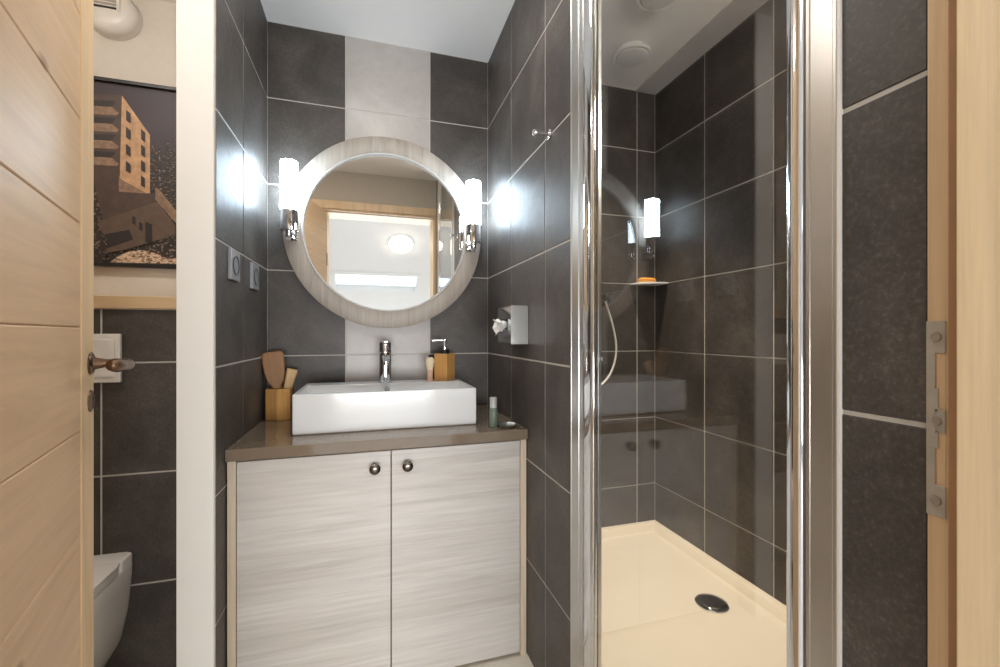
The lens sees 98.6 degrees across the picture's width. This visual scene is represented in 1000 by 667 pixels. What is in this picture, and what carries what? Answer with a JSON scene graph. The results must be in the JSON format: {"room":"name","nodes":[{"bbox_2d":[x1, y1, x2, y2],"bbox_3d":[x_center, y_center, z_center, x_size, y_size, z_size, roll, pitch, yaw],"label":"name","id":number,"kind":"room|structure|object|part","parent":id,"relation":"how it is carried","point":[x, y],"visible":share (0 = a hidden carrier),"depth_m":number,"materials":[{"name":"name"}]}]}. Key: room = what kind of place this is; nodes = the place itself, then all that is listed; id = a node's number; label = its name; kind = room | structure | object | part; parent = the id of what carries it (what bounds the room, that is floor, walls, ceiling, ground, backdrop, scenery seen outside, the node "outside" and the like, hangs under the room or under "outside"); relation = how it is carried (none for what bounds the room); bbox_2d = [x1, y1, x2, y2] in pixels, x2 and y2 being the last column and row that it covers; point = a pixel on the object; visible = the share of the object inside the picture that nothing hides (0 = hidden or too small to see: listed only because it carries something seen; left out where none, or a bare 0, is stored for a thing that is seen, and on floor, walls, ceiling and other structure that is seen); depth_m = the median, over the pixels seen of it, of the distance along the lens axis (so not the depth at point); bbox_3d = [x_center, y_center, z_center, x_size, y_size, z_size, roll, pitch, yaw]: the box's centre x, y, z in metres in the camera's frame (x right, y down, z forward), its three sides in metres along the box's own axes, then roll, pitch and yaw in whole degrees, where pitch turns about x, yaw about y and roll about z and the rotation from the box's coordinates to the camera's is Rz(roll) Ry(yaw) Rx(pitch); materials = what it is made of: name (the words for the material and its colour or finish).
{"room":"bathroom","nodes":[
{"label":"bathroom","id":0,"kind":"room"},
{"bbox_2d":[94,308,175,666],"bbox_3d":[-1.296,0.496,1.376,0.756,1.139,0.301,0,0,-17],"label":"wall","id":1,"kind":"structure","parent":0,"point":[135,416],"depth_m":1.29,"materials":[{"name":"grey tile"}]},
{"bbox_2d":[94,334,121,382],"bbox_3d":[-1.235,0.072,1.229,0.251,0.142,0.015,0,0,-17],"label":"flush plate","id":2,"kind":"object","parent":1,"relation":"attached to","point":[106,346],"visible":0.26,"depth_m":1.25,"materials":[{"name":"white plastic"}]},
{"bbox_2d":[94,552,131,666],"bbox_3d":[-1.181,0.809,0.976,0.357,0.336,0.532,0,0,-17],"label":"toilet","id":3,"kind":"object","parent":1,"relation":"attached to","point":[113,571],"visible":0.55,"depth_m":1.18,"materials":[{"name":"white ceramic"}]},
{"bbox_3d":[-1.171,0.668,0.943,0.355,0.017,0.461,0,0,-17],"label":"seat","id":4,"kind":"part","parent":3,"relation":"part of","materials":[{"name":"white plastic"}]},
{"bbox_3d":[-1.171,0.650,0.943,0.357,0.019,0.463,0,0,-17],"label":"lid","id":5,"kind":"part","parent":3,"relation":"part of","materials":[{"name":"white plastic"}]},
{"bbox_2d":[94,295,175,309],"bbox_3d":[-1.295,-0.092,1.371,0.755,0.038,0.311,0,0,-17],"label":"trim","id":6,"kind":"structure","parent":1,"relation":"on","point":[100,301],"depth_m":1.27,"materials":[{"name":"brown wood"}]},
{"bbox_2d":[176,0,266,666],"bbox_3d":[-0.852,-0.068,1.365,0.087,2.268,0.579,0,0,-17],"label":"wall","id":7,"kind":"structure","parent":0,"point":[221,45],"depth_m":1.10,"materials":[{"name":"white paint"}]},
{"bbox_2d":[228,248,239,281],"bbox_3d":[-0.761,-0.195,1.233,0.012,0.087,0.087,0,0,-17],"label":"wall socket","id":8,"kind":"object","parent":7,"relation":"attached to","point":[233,256],"visible":1,"depth_m":1.21,"materials":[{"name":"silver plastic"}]},
{"bbox_2d":[250,262,258,290],"bbox_3d":[-0.827,-0.191,1.451,0.012,0.087,0.087,0,0,-17],"label":"wall socket","id":9,"kind":"object","parent":7,"relation":"attached to","point":[254,269],"visible":1,"depth_m":1.43,"materials":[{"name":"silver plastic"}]},
{"bbox_2d":[94,0,654,527],"bbox_3d":[-0.474,-0.068,1.839,2.819,2.268,0.112,0,0,-17],"label":"wall","id":10,"kind":"structure","parent":0,"point":[325,90],"depth_m":1.82,"materials":[{"name":"grey tile"}]},
{"bbox_2d":[94,0,142,40],"bbox_3d":[-1.348,-1.114,1.489,0.163,0.163,0.056,0,0,-17],"label":"fan","id":11,"kind":"object","parent":10,"relation":"attached to","point":[118,20],"visible":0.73,"depth_m":1.48,"materials":[{"name":"white plastic"}]},
{"bbox_2d":[94,76,175,268],"bbox_3d":[-1.309,-0.559,1.514,0.613,0.651,0.028,0,0,-17],"label":"framed poster","id":12,"kind":"object","parent":10,"relation":"attached to","point":[135,122],"visible":0.27,"depth_m":1.51,"materials":[{"name":"paper"}]},
{"bbox_2d":[283,136,479,327],"bbox_3d":[-0.462,-0.413,1.768,0.781,0.781,0.029,0,0,-17],"label":"round mirror","id":13,"kind":"object","parent":10,"relation":"attached to","point":[381,243],"visible":0.95,"depth_m":1.76,"materials":[{"name":"silver wood"}]},
{"bbox_2d":[279,159,297,241],"bbox_3d":[-0.788,-0.497,1.611,0.063,0.286,0.089,0,0,-17],"label":"wall lamp","id":14,"kind":"object","parent":13,"relation":"attached to","point":[288,212],"visible":1,"depth_m":1.57,"materials":[{"name":"white glass"}]},
{"bbox_2d":[466,179,480,252],"bbox_3d":[-0.115,-0.493,1.814,0.063,0.286,0.089,0,0,-17],"label":"wall lamp","id":15,"kind":"object","parent":13,"relation":"attached to","point":[473,187],"visible":1,"depth_m":1.78,"materials":[{"name":"white glass"}]},
{"bbox_2d":[601,293,616,385],"bbox_3d":[0.351,-0.316,1.940,0.426,1.172,0.170,0,0,-17],"label":"shower hose","id":16,"kind":"object","parent":10,"relation":"attached to","point":[605,297],"visible":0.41,"depth_m":2.00,"materials":[{"name":"silver metal"}]},
{"bbox_3d":[0.502,-0.167,2.011,0.026,0.046,0.046,0,0,-17],"label":"knob","id":17,"kind":"part","parent":16,"relation":"part of","materials":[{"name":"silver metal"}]},
{"bbox_2d":[630,282,667,285],"bbox_3d":[0.723,-0.242,2.089,0.142,0.009,0.100,0,0,-17],"label":"corner shelf","id":18,"kind":"object","parent":10,"relation":"attached to","point":[639,283],"visible":1,"depth_m":2.08,"materials":[{"name":"white ceramic"}]},
{"bbox_2d":[638,278,655,282],"bbox_3d":[0.720,-0.259,2.107,0.089,0.024,0.049,0,0,-17],"label":"soap bar","id":19,"kind":"object","parent":18,"relation":"on","point":[639,279],"visible":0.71,"depth_m":2.08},
{"bbox_2d":[158,0,731,89],"bbox_3d":[-0.221,-1.246,1.000,2.819,0.089,1.909,0,0,-17],"label":"ceiling","id":20,"kind":"structure","parent":0,"point":[468,29],"depth_m":1.66,"materials":[{"name":"paint"}]},
{"bbox_2d":[612,41,651,68],"bbox_3d":[0.557,-1.180,1.821,0.160,0.044,0.160,0,0,-17],"label":"ceiling spotlight","id":21,"kind":"object","parent":20,"relation":"attached to","point":[632,54],"visible":1,"depth_m":1.80,"materials":[{"name":"white plastic"}]},
{"bbox_2d":[636,0,677,11],"bbox_3d":[0.552,-1.180,1.483,0.160,0.044,0.160,0,0,-17],"label":"ceiling spotlight","id":22,"kind":"object","parent":20,"relation":"attached to","point":[647,5],"visible":1,"depth_m":1.52,"materials":[{"name":"white plastic"}]},
{"bbox_2d":[455,652,533,666],"bbox_3d":[-0.221,1.110,1.000,2.819,0.089,1.909,0,0,-17],"label":"floor","id":23,"kind":"structure","parent":0,"point":[514,659],"depth_m":1.39,"materials":[{"name":"beige tile"}]},
{"bbox_2d":[227,439,525,666],"bbox_3d":[-0.397,0.708,1.526,0.873,0.715,0.524,0,0,-17],"label":"vanity cabinet","id":24,"kind":"object","parent":23,"relation":"on","point":[409,557],"visible":0.9,"depth_m":1.29,"materials":[{"name":"grey wood"}]},
{"bbox_3d":[-0.532,0.705,1.254,0.412,0.700,0.020,0,0,-17],"label":"door","id":25,"kind":"part","parent":24,"relation":"part of","materials":[{"name":"grey wood"}]},
{"bbox_3d":[-0.371,0.401,1.276,0.032,0.032,0.032,0,0,-17],"label":"knob","id":26,"kind":"part","parent":24,"relation":"part of","materials":[{"name":"grey metal"}]},
{"bbox_2d":[225,405,527,461],"bbox_3d":[-0.401,0.333,1.536,0.876,0.033,0.508,0,0,-17],"label":"countertop","id":27,"kind":"structure","parent":24,"relation":"on","point":[267,439],"depth_m":1.32,"materials":[{"name":"brown stone"}]},
{"bbox_2d":[265,387,291,420],"bbox_3d":[-0.820,0.260,1.596,0.082,0.113,0.094,0,0,-17],"label":"cup","id":28,"kind":"object","parent":27,"relation":"on","point":[278,403],"visible":0.9,"depth_m":1.56,"materials":[{"name":"brown wood"}]},
{"bbox_2d":[261,351,284,389],"bbox_3d":[-0.836,0.184,1.587,0.077,0.240,0.033,0,0,-17],"label":"brush","id":29,"kind":"object","parent":28,"relation":"in","point":[273,363],"visible":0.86,"depth_m":1.57,"materials":[{"name":"brown wood"}]},
{"bbox_2d":[283,368,297,388],"bbox_3d":[-0.796,0.218,1.617,0.066,0.175,0.020,0,0,-17],"label":"brush","id":30,"kind":"object","parent":28,"relation":"in","point":[291,374],"visible":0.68,"depth_m":1.61,"materials":[{"name":"brown wood"}]},
{"bbox_2d":[292,379,475,435],"bbox_3d":[-0.409,0.253,1.568,0.585,0.126,0.326,0,0,-17],"label":"washbasin","id":31,"kind":"object","parent":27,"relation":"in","point":[336,407],"visible":1,"depth_m":1.42,"materials":[{"name":"white ceramic"}]},
{"bbox_2d":[378,340,391,382],"bbox_3d":[-0.436,0.108,1.640,0.053,0.164,0.138,0,0,-17],"label":"mixer tap","id":32,"kind":"object","parent":31,"relation":"on","point":[385,371],"visible":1,"depth_m":1.66,"materials":[{"name":"silver metal"}]},
{"bbox_3d":[-0.430,0.096,1.621,0.030,0.040,0.100,0,0,-17],"label":"spout","id":33,"kind":"part","parent":32,"relation":"part of","materials":[{"name":"silver metal"}]},
{"bbox_3d":[-0.442,0.050,1.659,0.048,0.048,0.093,0,0,-17],"label":"lever","id":34,"kind":"part","parent":32,"relation":"part of","materials":[{"name":"silver metal"}]},
{"bbox_2d":[425,355,434,381],"bbox_3d":[-0.278,0.137,1.711,0.037,0.107,0.037,0,0,-17],"label":"brush","id":35,"kind":"object","parent":31,"relation":"on","point":[429,361],"visible":1,"depth_m":1.70,"materials":[{"name":"brown wood"}]},
{"bbox_3d":[-0.278,0.167,1.711,0.028,0.047,0.028,0,0,-17],"label":"handle","id":36,"kind":"part","parent":35,"relation":"part of","materials":[{"name":"brown wood"}]},
{"bbox_2d":[432,339,454,380],"bbox_3d":[-0.230,0.105,1.746,0.070,0.169,0.064,0,0,27],"label":"soap dispenser","id":37,"kind":"object","parent":31,"relation":"on","point":[444,365],"visible":1,"depth_m":1.73,"materials":[{"name":"brown wood"}]},
{"bbox_2d":[489,397,496,427],"bbox_3d":[-0.022,0.266,1.456,0.028,0.101,0.028,0,0,-17],"label":"shampoo bottle","id":38,"kind":"object","parent":27,"relation":"on","point":[493,400],"visible":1,"depth_m":1.45,"materials":[{"name":"green plastic"}]},
{"bbox_2d":[497,422,517,427],"bbox_3d":[0.025,0.311,1.459,0.070,0.010,0.070,0,0,-17],"label":"soap dish","id":39,"kind":"object","parent":27,"relation":"on","point":[500,424],"visible":1,"depth_m":1.47,"materials":[{"name":"metal"}]},
{"bbox_3d":[-0.280,0.401,1.304,0.032,0.032,0.032,0,0,-17],"label":"knob","id":40,"kind":"part","parent":24,"relation":"part of","materials":[{"name":"grey metal"}]},
{"bbox_3d":[-0.134,0.705,1.374,0.412,0.700,0.020,0,0,-17],"label":"door","id":41,"kind":"part","parent":24,"relation":"part of","materials":[{"name":"grey wood"}]},
{"bbox_2d":[601,520,785,666],"bbox_3d":[0.559,0.999,1.331,0.896,0.133,1.455,0,0,-17],"label":"shower tray","id":42,"kind":"object","parent":23,"relation":"on","point":[666,602],"visible":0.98,"depth_m":1.49,"materials":[{"name":"beige ceramic"}]},
{"bbox_2d":[570,0,842,666],"bbox_3d":[0.288,-0.134,0.799,0.028,2.132,0.672,0,0,-17],"label":"shower door frame","id":43,"kind":"structure","parent":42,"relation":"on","point":[814,111],"depth_m":0.52,"materials":[{"name":"metal"}]},
{"bbox_2d":[488,0,569,666],"bbox_3d":[0.106,-0.068,1.524,0.085,2.268,0.827,0,0,-17],"label":"wall partition","id":44,"kind":"structure","parent":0,"point":[529,62],"depth_m":1.35,"materials":[{"name":"grey tile"}]},
{"bbox_2d":[498,305,527,343],"bbox_3d":[0.043,-0.028,1.481,0.060,0.128,0.150,0,0,-17],"label":"tissue box","id":45,"kind":"object","parent":44,"relation":"attached to","point":[516,316],"visible":0.94,"depth_m":1.41,"materials":[{"name":"metal"}]},
{"bbox_2d":[492,319,507,333],"bbox_3d":[0.002,-0.019,1.466,0.044,0.064,0.086,0,0,-17],"label":"tissue","id":46,"kind":"object","parent":45,"relation":"in","point":[499,325],"visible":0.99,"depth_m":1.46,"materials":[{"name":"white paper"}]},
{"bbox_3d":[0.064,-0.028,1.411,0.060,0.128,0.004,0,0,-17],"label":"panel","id":47,"kind":"part","parent":45,"relation":"part of","materials":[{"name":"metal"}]},
{"bbox_2d":[532,129,551,139],"bbox_3d":[0.120,-0.577,1.240,0.052,0.030,0.030,0,0,-17],"label":"robe hook","id":48,"kind":"object","parent":44,"relation":"attached to","point":[535,132],"visible":1,"depth_m":1.24,"materials":[{"name":"silver metal"}]},
{"bbox_2d":[597,0,600,666],"bbox_3d":[0.263,-0.068,1.139,0.010,2.268,0.006,0,0,-17],"label":"trim","id":49,"kind":"structure","parent":44,"relation":"attached to","point":[598,1],"depth_m":1.14,"materials":[{"name":"metal"}]},
{"bbox_2d":[655,0,785,604],"bbox_3d":[1.059,-0.068,1.421,0.112,2.268,1.576,0,0,-17],"label":"wall","id":50,"kind":"structure","parent":0,"point":[720,124],"depth_m":1.73,"materials":[{"name":"grey tile"}]},
{"bbox_2d":[635,0,767,94],"bbox_3d":[0.950,-1.199,1.389,0.118,0.007,1.571,0,0,-17],"label":"trim","id":51,"kind":"structure","parent":50,"relation":"attached to","point":[735,12],"depth_m":1.77,"materials":[{"name":"paint"}]},
{"bbox_2d":[842,0,927,666],"bbox_3d":[0.442,-0.068,0.474,0.122,2.268,0.114,0,0,-17],"label":"wall","id":52,"kind":"structure","parent":0,"point":[885,42],"depth_m":0.44,"materials":[{"name":"grey tile"}]},
{"bbox_3d":[0.025,-0.068,0.185,2.819,2.268,0.183,0,0,-17],"label":"wall","id":53,"kind":"structure","parent":0,"visible":0},
{"bbox_2d":[0,0,134,666],"bbox_3d":[-0.566,0.083,0.505,0.114,1.947,0.790,0,0,-32],"label":"door","id":54,"kind":"structure","parent":53,"relation":"in","point":[48,361],"depth_m":0.62,"materials":[{"name":"brown wood"}]},
{"bbox_3d":[-0.597,0.083,0.492,0.042,1.942,0.775,0,0,-33],"label":"board panel","id":55,"kind":"part","parent":54,"relation":"part of","materials":[{"name":"brown wood"}]},
{"bbox_3d":[-0.722,0.057,0.794,0.068,0.042,0.125,0,0,-33],"label":"handle","id":56,"kind":"part","parent":54,"relation":"part of","materials":[{"name":"brown metal"}]},
{"bbox_2d":[926,0,999,666],"bbox_3d":[0.006,0.044,0.173,0.944,2.042,0.228,0,0,-17],"label":"trim","id":57,"kind":"structure","parent":53,"relation":"attached to","point":[963,323],"depth_m":0.36,"materials":[{"name":"brown wood"}]},
{"bbox_3d":[0.398,0.077,0.392,0.004,0.178,0.014,0,0,-17],"label":"strike plate","id":58,"kind":"part","parent":57,"relation":"part of","materials":[{"name":"metal"}]}
]}

